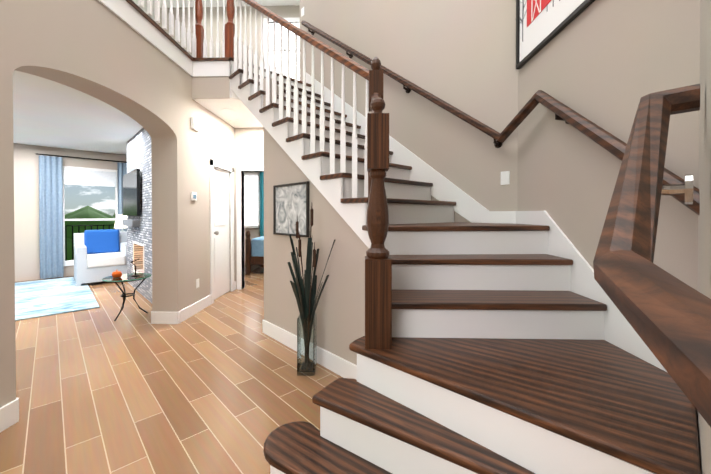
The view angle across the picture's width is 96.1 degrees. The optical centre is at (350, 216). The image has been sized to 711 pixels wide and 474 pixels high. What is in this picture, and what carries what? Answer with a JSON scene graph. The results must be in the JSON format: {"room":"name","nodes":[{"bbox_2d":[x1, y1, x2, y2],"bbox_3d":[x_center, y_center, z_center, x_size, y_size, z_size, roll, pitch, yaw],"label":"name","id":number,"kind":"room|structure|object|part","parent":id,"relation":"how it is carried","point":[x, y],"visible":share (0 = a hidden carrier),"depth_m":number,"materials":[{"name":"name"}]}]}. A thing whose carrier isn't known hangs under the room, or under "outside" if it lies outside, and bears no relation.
{"room":"house stair hall","nodes":[
{"label":"house stair hall","id":0,"kind":"room"},
{"bbox_2d":[13,70,142,154],"bbox_3d":[-5.565,-1.595,5.563,6.840,0.560,8.010,0,1,2],"label":"ceiling","id":1,"kind":"structure","parent":0,"point":[48,113],"depth_m":4.28,"materials":[{"name":"white paint"}]},
{"bbox_2d":[0,0,234,407],"bbox_3d":[-2.063,-0.335,3.430,0.290,3.040,3.690,0,1,2],"label":"wall","id":2,"kind":"structure","parent":0,"point":[97,49],"depth_m":2.88,"materials":[{"name":"paint"}]},
{"bbox_2d":[0,398,18,423],"bbox_3d":[-2.109,1.135,1.888,0.322,0.130,0.016,0,1,2],"label":"baseboard","id":3,"kind":"structure","parent":2,"relation":"attached to","point":[9,413],"depth_m":1.83,"materials":[{"name":"white wood"}]},
{"bbox_2d":[98,0,229,76],"bbox_3d":[-1.758,-1.743,1.140,0.455,0.180,5.418,0,1,2],"label":"trim","id":4,"kind":"structure","parent":2,"relation":"attached to","point":[126,12],"depth_m":3.25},
{"bbox_2d":[126,0,229,61],"bbox_3d":[-1.791,-1.849,1.181,0.585,0.030,5.500,0,1,2],"label":"trim","id":5,"kind":"structure","parent":2,"relation":"attached to","point":[153,23],"depth_m":3.33,"materials":[{"name":"brown wood"}]},
{"bbox_2d":[176,295,210,323],"bbox_3d":[-1.895,1.115,3.916,0.016,0.130,0.776,0,1,2],"label":"baseboard","id":6,"kind":"structure","parent":2,"relation":"attached to","point":[189,311],"depth_m":3.82,"materials":[{"name":"white wood"}]},
{"bbox_2d":[191,117,200,287],"bbox_3d":[-1.886,-0.154,3.902,0.035,2.070,0.180,0,1,2],"label":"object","id":7,"kind":"object","parent":2,"relation":"attached to","point":[195,124],"visible":0.95,"depth_m":3.87,"materials":[{"name":"white plastic"}]},
{"bbox_2d":[151,265,261,323],"bbox_3d":[-2.133,1.094,6.204,0.016,0.130,5.336,0,1,2],"label":"baseboard","id":8,"kind":"structure","parent":2,"relation":"attached to","point":[155,316],"depth_m":3.54,"materials":[{"name":"white wood"}]},
{"bbox_2d":[210,159,233,303],"bbox_3d":[-1.901,0.198,4.686,0.078,1.950,0.780,0,1,2],"label":"door","id":9,"kind":"structure","parent":2,"relation":"attached to","point":[221,220],"depth_m":4.69,"materials":[{"name":"white wood"}]},
{"bbox_2d":[114,215,126,231],"bbox_3d":[-4.667,0.555,6.534,0.280,1.200,0.280,0,1,2],"label":"table lamp","id":10,"kind":"object","parent":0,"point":[118,221],"visible":0.23,"depth_m":6.43,"materials":[{"name":"grey"}]},
{"bbox_2d":[13,143,257,281],"bbox_3d":[-5.550,-0.082,6.254,11.000,2.480,0.150,-1,1,-43],"label":"wall","id":11,"kind":"structure","parent":0,"point":[26,213],"depth_m":5.86,"materials":[{"name":"paint"}]},
{"bbox_2d":[36,153,126,278],"bbox_3d":[-5.197,-0.014,6.348,1.500,2.302,0.062,-1,1,-43],"label":"curtain","id":12,"kind":"object","parent":11,"relation":"attached to","point":[51,212],"visible":0.69,"depth_m":5.99,"materials":[{"name":"blue fabric"}]},
{"bbox_3d":[-5.197,-1.153,6.336,1.078,0.024,1.078,0,1,2],"label":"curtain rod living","id":13,"kind":"part","parent":12,"relation":"part of","materials":[{"name":"black metal"}]},
{"bbox_2d":[63,166,117,265],"bbox_3d":[-5.253,-0.019,6.465,0.940,1.930,0.110,-1,1,-43],"label":"window","id":14,"kind":"structure","parent":11,"relation":"in","point":[69,263],"depth_m":6.32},
{"bbox_2d":[64,168,115,186],"bbox_3d":[-5.206,-0.777,6.408,0.820,0.308,0.037,-1,1,-43],"label":"blind","id":15,"kind":"object","parent":14,"relation":"attached to","point":[87,177],"visible":0.98,"depth_m":6.38,"materials":[{"name":"white fabric"}]},
{"bbox_2d":[0,261,342,473],"bbox_3d":[-3.029,1.229,4.099,12.000,0.100,11.600,0,1,2],"label":"floor","id":16,"kind":"structure","parent":0,"point":[218,386],"depth_m":2.21,"materials":[{"name":"brown wood"}]},
{"bbox_2d":[15,277,99,320],"bbox_3d":[-5.108,1.170,4.359,2.400,0.012,2.850,-1,1,-43],"label":"living room rug","id":17,"kind":"object","parent":16,"relation":"on","point":[41,298],"visible":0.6,"depth_m":4.55,"materials":[{"name":"fabric"}]},
{"bbox_2d":[73,229,126,286],"bbox_3d":[-4.518,0.695,5.850,0.820,0.907,0.860,-1,1,-43],"label":"armchair","id":18,"kind":"object","parent":17,"relation":"on","point":[99,255],"visible":0.94,"depth_m":5.70,"materials":[{"name":"white fabric"}]},
{"bbox_2d":[84,229,119,253],"bbox_3d":[-4.672,0.460,6.011,0.424,0.440,0.424,0,1,2],"label":"pillow","id":19,"kind":"object","parent":18,"relation":"on","point":[107,241],"depth_m":5.96,"materials":[{"name":"blue fabric"}]},
{"bbox_3d":[-4.470,0.772,5.800,0.864,0.180,0.864,0,1,2],"label":"seat","id":20,"kind":"part","parent":18,"relation":"part of","materials":[{"name":"white fabric"}]},
{"bbox_2d":[102,259,150,320],"bbox_3d":[-2.657,0.842,3.804,0.480,0.674,0.480,0,1,2],"label":"glass table","id":21,"kind":"object","parent":16,"relation":"on","point":[117,276],"visible":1,"depth_m":3.76,"materials":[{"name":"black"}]},
{"bbox_2d":[127,128,151,302],"bbox_3d":[-2.971,-0.070,5.015,0.550,2.480,2.362,-1,1,-43],"label":"stone fireplace column","id":22,"kind":"structure","parent":16,"relation":"on","point":[139,153],"depth_m":4.73,"materials":[{"name":"grey"}]},
{"bbox_2d":[122,219,139,226],"bbox_3d":[-3.542,0.099,5.149,0.100,0.100,0.900,-1,1,-43],"label":"shelf","id":23,"kind":"object","parent":22,"relation":"attached to","point":[132,223],"visible":1,"depth_m":4.85,"materials":[{"name":"grey stone"}]},
{"bbox_2d":[133,241,143,272],"bbox_3d":[-3.296,0.650,4.958,0.010,0.500,0.820,-1,1,-43],"label":"trim","id":24,"kind":"structure","parent":22,"relation":"attached to","point":[137,243],"depth_m":4.97,"materials":[{"name":"white wood"}]},
{"bbox_2d":[245,230,263,274],"bbox_3d":[-0.990,0.525,7.133,2.205,1.250,1.605,0,1,2],"label":"frame","id":25,"kind":"object","parent":16,"relation":"on","point":[254,251],"visible":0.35,"depth_m":6.40,"materials":[{"name":"brown wood"}]},
{"bbox_2d":[287,206,334,375],"bbox_3d":[-0.313,0.539,2.502,0.400,1.310,0.366,0,1,2],"label":"glass vase","id":26,"kind":"object","parent":16,"relation":"on","point":[304,291],"visible":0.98,"depth_m":2.43,"materials":[{"name":"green plant"}]},
{"bbox_2d":[138,0,710,473],"bbox_3d":[-0.322,-0.912,1.591,3.279,4.230,6.189,0,1,2],"label":"staircase","id":27,"kind":"structure","parent":16,"relation":"on","point":[512,342],"depth_m":1.48,"materials":[{"name":"brown wood"}]},
{"bbox_3d":[-0.638,-1.825,2.990,1.677,1.794,1.677,0,1,2],"label":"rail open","id":28,"kind":"part","parent":27,"relation":"part of","materials":[{"name":"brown wood"}]},
{"bbox_3d":[0.155,-0.595,1.868,0.076,0.436,0.531,0,1,2],"label":"rail","id":29,"kind":"part","parent":27,"relation":"part of","materials":[{"name":"brown wood"}]},
{"bbox_3d":[0.322,-0.708,2.950,2.072,2.794,3.439,0,1,2],"label":"skirt trim","id":30,"kind":"part","parent":27,"relation":"part of","materials":[{"name":"white wood"}]},
{"bbox_2d":[192,76,229,98],"bbox_3d":[-1.677,-1.549,3.835,0.455,0.260,0.015,0,1,2],"label":"wall band","id":31,"kind":"object","parent":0,"point":[210,87],"visible":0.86,"depth_m":3.83,"materials":[{"name":"paint"}]},
{"bbox_2d":[132,0,299,19],"bbox_3d":[-3.029,-4.351,4.046,12.000,0.100,11.600,0,1,2],"label":"ceiling","id":32,"kind":"structure","parent":0,"point":[274,2],"depth_m":6.47,"materials":[{"name":"white paint"}]},
{"bbox_2d":[193,62,262,127],"bbox_3d":[-1.154,-1.663,6.309,1.355,0.440,5.015,0,1,2],"label":"ceiling","id":33,"kind":"structure","parent":0,"point":[244,115],"depth_m":4.27,"materials":[{"name":"white paint"}]},
{"bbox_2d":[229,120,241,123],"bbox_3d":[-1.727,-1.425,4.785,0.177,0.006,0.177,0,1,-10],"label":"recessed light","id":34,"kind":"object","parent":33,"relation":"in","point":[232,121],"depth_m":4.76,"materials":[{"name":"white plastic"}]},
{"bbox_2d":[157,5,299,66],"bbox_3d":[-1.662,-3.106,6.618,4.820,2.440,0.120,0,1,2],"label":"wall","id":35,"kind":"structure","parent":0,"point":[290,11],"depth_m":6.57,"materials":[{"name":"beige paint"}]},
{"bbox_2d":[263,17,299,79],"bbox_3d":[-1.348,-3.070,6.569,0.870,1.990,0.080,0,1,2],"label":"window","id":36,"kind":"structure","parent":35,"relation":"in","point":[292,43],"depth_m":6.59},
{"bbox_2d":[235,128,263,288],"bbox_3d":[-1.195,-0.132,5.192,1.920,2.600,0.120,0,1,2],"label":"wall","id":37,"kind":"structure","parent":0,"point":[249,146],"depth_m":5.14,"materials":[{"name":"paint"}]},
{"bbox_2d":[236,166,263,288],"bbox_3d":[-1.351,0.176,5.196,0.963,1.985,0.148,0,1,2],"label":"trim","id":38,"kind":"structure","parent":37,"relation":"attached to","point":[239,215],"depth_m":5.14,"materials":[{"name":"white wood"}]},
{"bbox_2d":[244,172,259,260],"bbox_3d":[-1.245,-0.161,8.195,3.920,2.600,0.120,0,1,2],"label":"wall","id":39,"kind":"structure","parent":0,"point":[254,232],"depth_m":8.17,"materials":[{"name":"paint"}]},
{"bbox_2d":[244,173,259,227],"bbox_3d":[-2.692,-0.410,8.145,0.810,1.380,0.059,0,1,2],"label":"window blind","id":40,"kind":"object","parent":39,"relation":"attached to","point":[251,197],"visible":0.62,"depth_m":8.13,"materials":[{"name":"white plastic"}]},
{"bbox_2d":[260,172,263,236],"bbox_3d":[-2.071,-0.034,8.036,0.420,2.290,0.072,0,1,2],"label":"curtain","id":41,"kind":"object","parent":39,"relation":"attached to","point":[261,203],"visible":0.08,"depth_m":8.04,"materials":[{"name":"teal fabric"}]},
{"bbox_2d":[263,78,278,133],"bbox_3d":[-0.814,-0.122,4.197,0.100,2.600,1.847,0,1,2],"label":"wall","id":42,"kind":"structure","parent":0,"point":[264,89],"depth_m":3.26,"materials":[{"name":"paint"}]},
{"bbox_2d":[264,128,368,364],"bbox_3d":[-0.314,0.118,2.738,0.100,2.147,1.577,-1,1,-43],"label":"wall","id":43,"kind":"structure","parent":0,"point":[340,310],"depth_m":2.59,"materials":[{"name":"paint"}]},
{"bbox_2d":[273,181,309,236],"bbox_3d":[-0.547,-0.065,2.890,0.022,0.470,0.560,-1,1,-43],"label":"framed artwork","id":44,"kind":"object","parent":43,"relation":"attached to","point":[290,202],"visible":0.9,"depth_m":2.88,"materials":[{"name":"black"}]},
{"bbox_2d":[263,320,356,379],"bbox_3d":[-0.377,1.127,2.728,1.085,0.130,1.085,0,1,2],"label":"baseboard","id":45,"kind":"structure","parent":43,"relation":"attached to","point":[332,362],"depth_m":2.58,"materials":[{"name":"white wood"}]},
{"bbox_2d":[300,0,517,222],"bbox_3d":[0.198,-1.560,3.931,0.191,5.480,3.560,-1,1,-43],"label":"wall","id":46,"kind":"structure","parent":0,"point":[460,55],"depth_m":3.06,"materials":[{"name":"paint"}]},
{"bbox_2d":[501,171,509,184],"bbox_3d":[1.281,-0.323,2.648,0.006,0.110,0.070,-1,1,-43],"label":"light switch","id":47,"kind":"object","parent":46,"relation":"attached to","point":[505,177],"visible":1,"depth_m":2.64,"materials":[{"name":"white plastic"}]},
{"bbox_2d":[517,0,699,289],"bbox_3d":[1.389,-1.540,1.902,0.120,5.480,1.434,0,1,2],"label":"wall","id":48,"kind":"structure","parent":0,"point":[606,65],"depth_m":1.66,"materials":[{"name":"paint"}]},
{"bbox_2d":[515,0,594,68],"bbox_3d":[1.309,-1.695,1.840,0.030,1.050,1.597,0,1,2],"label":"framed artwork","id":49,"kind":"object","parent":48,"relation":"attached to","point":[540,24],"visible":0.96,"depth_m":2.24,"materials":[{"name":"black"}]},
{"bbox_3d":[1.319,-1.534,2.272,0.003,0.220,0.120,0,1,2],"label":"barn trim","id":50,"kind":"part","parent":49,"relation":"part of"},
{"bbox_2d":[696,0,710,473],"bbox_3d":[0.770,-1.528,0.588,1.605,5.480,0.120,-1,1,-44],"label":"wall","id":51,"kind":"structure","parent":0,"point":[704,280],"depth_m":0.82,"materials":[{"name":"paint"}]},
{"label":"outside","id":52,"kind":"structure","parent":0,"visible":0},
{"bbox_2d":[65,206,114,260],"bbox_3d":[-40.825,1.596,31.040,76.837,7.805,120.000,0,1,2],"label":"scenery","id":53,"kind":"structure","parent":52,"point":[73,227],"depth_m":14.92,"materials":[{"name":"green"}]},
{"bbox_3d":[-5.879,0.611,7.497,2.425,0.851,2.423,0,1,2],"label":"balcony rail","id":54,"kind":"part","parent":53,"relation":"part of","materials":[{"name":"black metal"}]},
{"bbox_3d":[-3.517,-0.332,5.169,0.092,0.400,0.092,0,1,2],"label":"tv","id":55,"kind":"object","parent":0,"visible":0},
{"bbox_2d":[123,169,139,215],"bbox_3d":[-3.542,-0.366,5.144,0.040,0.690,1.230,-1,1,-43],"label":"screen","id":56,"kind":"object","parent":55,"relation":"attached to","point":[131,193],"visible":1,"depth_m":4.98,"materials":[{"name":"black"}]}
]}

